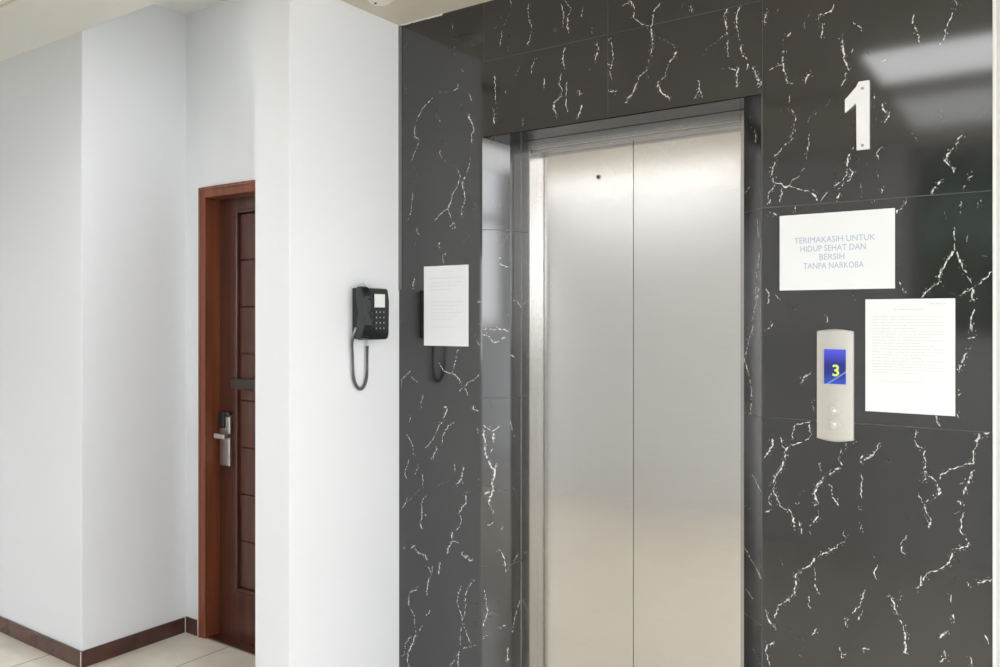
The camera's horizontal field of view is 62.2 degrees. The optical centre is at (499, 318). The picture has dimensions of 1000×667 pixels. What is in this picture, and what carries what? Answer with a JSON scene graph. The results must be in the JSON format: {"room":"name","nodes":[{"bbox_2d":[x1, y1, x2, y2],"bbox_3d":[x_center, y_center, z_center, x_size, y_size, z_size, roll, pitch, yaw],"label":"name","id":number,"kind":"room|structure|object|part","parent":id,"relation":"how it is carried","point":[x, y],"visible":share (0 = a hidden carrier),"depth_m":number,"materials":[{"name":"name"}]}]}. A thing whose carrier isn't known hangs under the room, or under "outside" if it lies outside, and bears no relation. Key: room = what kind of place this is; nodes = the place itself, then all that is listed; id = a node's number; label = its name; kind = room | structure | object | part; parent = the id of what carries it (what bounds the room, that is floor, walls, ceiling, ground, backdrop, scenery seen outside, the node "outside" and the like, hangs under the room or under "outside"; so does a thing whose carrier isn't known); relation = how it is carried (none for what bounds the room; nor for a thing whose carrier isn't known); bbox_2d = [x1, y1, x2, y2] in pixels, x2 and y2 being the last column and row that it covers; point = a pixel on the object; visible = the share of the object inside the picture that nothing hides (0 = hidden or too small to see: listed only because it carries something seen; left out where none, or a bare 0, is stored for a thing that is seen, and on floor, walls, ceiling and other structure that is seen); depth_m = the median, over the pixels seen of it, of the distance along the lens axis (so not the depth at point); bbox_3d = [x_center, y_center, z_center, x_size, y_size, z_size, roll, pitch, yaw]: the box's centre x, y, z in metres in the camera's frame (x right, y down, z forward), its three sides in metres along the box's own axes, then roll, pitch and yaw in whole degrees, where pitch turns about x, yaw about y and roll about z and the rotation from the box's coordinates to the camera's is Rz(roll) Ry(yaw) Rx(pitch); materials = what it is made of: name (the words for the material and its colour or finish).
{"room":"elevator lobby","nodes":[
{"label":"elevator lobby","id":0,"kind":"room"},
{"bbox_2d":[0,0,162,61],"bbox_3d":[-2.440,-1.496,3.766,3.683,0.429,0.536,0,0,35],"label":"ceiling","id":1,"kind":"structure","parent":0,"point":[25,25],"depth_m":3.53,"materials":[{"name":"beige paint"}]},
{"bbox_2d":[0,4,185,650],"bbox_3d":[-2.577,-0.005,4.723,2.363,3.110,0.875,0,0,35],"label":"wall","id":2,"kind":"structure","parent":0,"point":[93,119],"depth_m":3.89,"materials":[{"name":"white paint"}]},
{"bbox_2d":[0,616,197,666],"bbox_3d":[-2.637,1.512,4.544,2.469,0.076,0.537,0,0,35],"label":"baseboard","id":3,"kind":"structure","parent":2,"relation":"attached to","point":[64,652],"depth_m":3.88,"materials":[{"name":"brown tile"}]},
{"bbox_2d":[0,632,254,666],"bbox_3d":[-0.317,1.600,1.204,10.100,0.100,3.750,0,0,35],"label":"floor","id":4,"kind":"structure","parent":0,"point":[186,649],"depth_m":3.81,"materials":[{"name":"beige tile"}]},
{"bbox_2d":[155,0,227,14],"bbox_3d":[-2.036,-1.610,4.344,3.683,0.200,0.875,0,0,35],"label":"ceiling","id":5,"kind":"structure","parent":0,"point":[185,7],"depth_m":3.98,"materials":[{"name":"paint"}]},
{"bbox_2d":[186,0,254,619],"bbox_3d":[-0.916,0.020,3.881,1.322,3.060,0.350,0,0,35],"label":"wall","id":6,"kind":"structure","parent":0,"point":[220,38],"depth_m":4.03,"materials":[{"name":"white paint"}]},
{"bbox_2d":[198,180,254,654],"bbox_3d":[-1.031,0.455,3.808,0.995,2.190,0.130,0,0,35],"label":"door","id":7,"kind":"structure","parent":6,"relation":"in","point":[226,212],"depth_m":4.02,"materials":[{"name":"brown wood"}]},
{"bbox_3d":[-1.337,0.564,4.000,0.082,0.024,0.046,0,0,35],"label":"lever handle","id":8,"kind":"part","parent":7,"relation":"part of","materials":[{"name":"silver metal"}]},
{"bbox_3d":[-1.216,0.312,3.961,0.214,0.048,0.010,0,0,35],"label":"name plate","id":9,"kind":"part","parent":7,"relation":"part of","materials":[{"name":"brown"}]},
{"bbox_3d":[-1.010,0.394,3.833,0.650,1.843,0.026,0,0,35],"label":"moulding","id":10,"kind":"part","parent":7,"relation":"part of","materials":[{"name":"brown wood"}]},
{"bbox_3d":[-1.002,0.394,3.844,0.614,1.804,0.018,0,0,35],"label":"panel","id":11,"kind":"part","parent":7,"relation":"part of","materials":[{"name":"brown wood"}]},
{"bbox_2d":[0,0,491,24],"bbox_3d":[-0.256,-1.562,1.161,10.250,0.876,4.050,0,0,35],"label":"ceiling","id":12,"kind":"structure","parent":0,"point":[398,12],"depth_m":2.99,"materials":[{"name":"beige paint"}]},
{"bbox_2d":[368,0,393,5],"bbox_3d":[-0.417,-1.110,2.875,0.106,0.028,0.106,0,0,35],"label":"smoke detector","id":13,"kind":"object","parent":12,"relation":"attached to","point":[373,2],"visible":1,"depth_m":2.88,"materials":[{"name":"white plastic"}]},
{"bbox_2d":[255,0,398,666],"bbox_3d":[-0.484,0.020,3.191,0.178,3.060,0.985,0,0,35],"label":"wall pier","id":14,"kind":"object","parent":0,"point":[327,448],"visible":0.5,"depth_m":2.87,"materials":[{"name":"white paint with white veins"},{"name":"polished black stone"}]},
{"bbox_2d":[350,283,388,389],"bbox_3d":[-0.464,0.063,2.989,0.088,0.389,0.158,0,0,35],"label":"wall telephone","id":15,"kind":"object","parent":14,"relation":"attached to","point":[370,306],"visible":1,"depth_m":2.96,"materials":[{"name":"black plastic"}]},
{"bbox_3d":[-0.500,0.152,2.977,0.028,0.211,0.093,0,0,35],"label":"coiled cord","id":16,"kind":"part","parent":15,"relation":"part of","materials":[{"name":"grey plastic"}]},
{"bbox_2d":[399,0,999,666],"bbox_3d":[2.296,0.217,1.570,6.237,2.681,0.454,0,0,35],"label":"wall","id":17,"kind":"structure","parent":0,"point":[874,549],"depth_m":2.36,"materials":[{"name":"black stone"}]},
{"bbox_2d":[398,26,401,289],"bbox_3d":[-0.382,-0.615,3.170,0.014,1.010,0.004,0,0,35],"label":"trim","id":18,"kind":"structure","parent":17,"relation":"attached to","point":[399,27],"depth_m":3.17,"materials":[{"name":"grey tile"}]},
{"bbox_2d":[400,14,442,25],"bbox_3d":[-0.295,-1.121,3.107,0.201,0.009,0.007,0,0,34],"label":"trim","id":19,"kind":"structure","parent":17,"relation":"attached to","point":[438,14],"depth_m":3.10,"materials":[{"name":"white"}]},
{"bbox_2d":[424,265,468,346],"bbox_3d":[-0.199,-0.049,3.041,0.209,0.295,0.001,0,0,35],"label":"paper notice","id":20,"kind":"object","parent":17,"relation":"attached to","point":[446,288],"visible":1,"depth_m":3.04,"materials":[{"name":"white paper"}]},
{"bbox_2d":[521,110,743,666],"bbox_3d":[0.433,0.452,2.795,0.847,2.196,0.174,0,0,35],"label":"door","id":21,"kind":"structure","parent":17,"relation":"in","point":[632,237],"depth_m":2.82,"materials":[{"name":"silver metal"}]},
{"bbox_2d":[817,329,853,441],"bbox_3d":[0.910,0.180,2.253,0.095,0.305,0.024,0,0,35],"label":"panel","id":22,"kind":"object","parent":17,"relation":"attached to","point":[835,347],"visible":1,"depth_m":2.24,"materials":[{"name":"grey metal"}]},
{"bbox_2d":[780,208,894,290],"bbox_3d":[0.914,-0.186,2.262,0.299,0.211,0.001,0,0,35],"label":"paper notice","id":23,"kind":"object","parent":17,"relation":"attached to","point":[847,249],"visible":1,"depth_m":2.26,"materials":[{"name":"white paper"}]},
{"bbox_2d":[845,80,869,150],"bbox_3d":[0.959,-0.544,2.226,0.062,0.183,0.012,0,0,35],"label":"number sign","id":24,"kind":"object","parent":17,"relation":"attached to","point":[860,96],"visible":1,"depth_m":2.22,"materials":[{"name":"white plastic"}]},
{"bbox_2d":[865,298,954,415],"bbox_3d":[1.065,0.097,2.157,0.212,0.298,0.001,0,0,35],"label":"paper notice","id":25,"kind":"object","parent":17,"relation":"attached to","point":[910,343],"visible":1,"depth_m":2.16,"materials":[{"name":"white paper"}]},
{"bbox_2d":[993,0,995,666],"bbox_3d":[1.224,0.213,2.052,0.008,2.674,0.018,0,0,35],"label":"trim","id":26,"kind":"structure","parent":17,"relation":"attached to","point":[994,1],"depth_m":2.04,"materials":[{"name":"white"}]}
]}

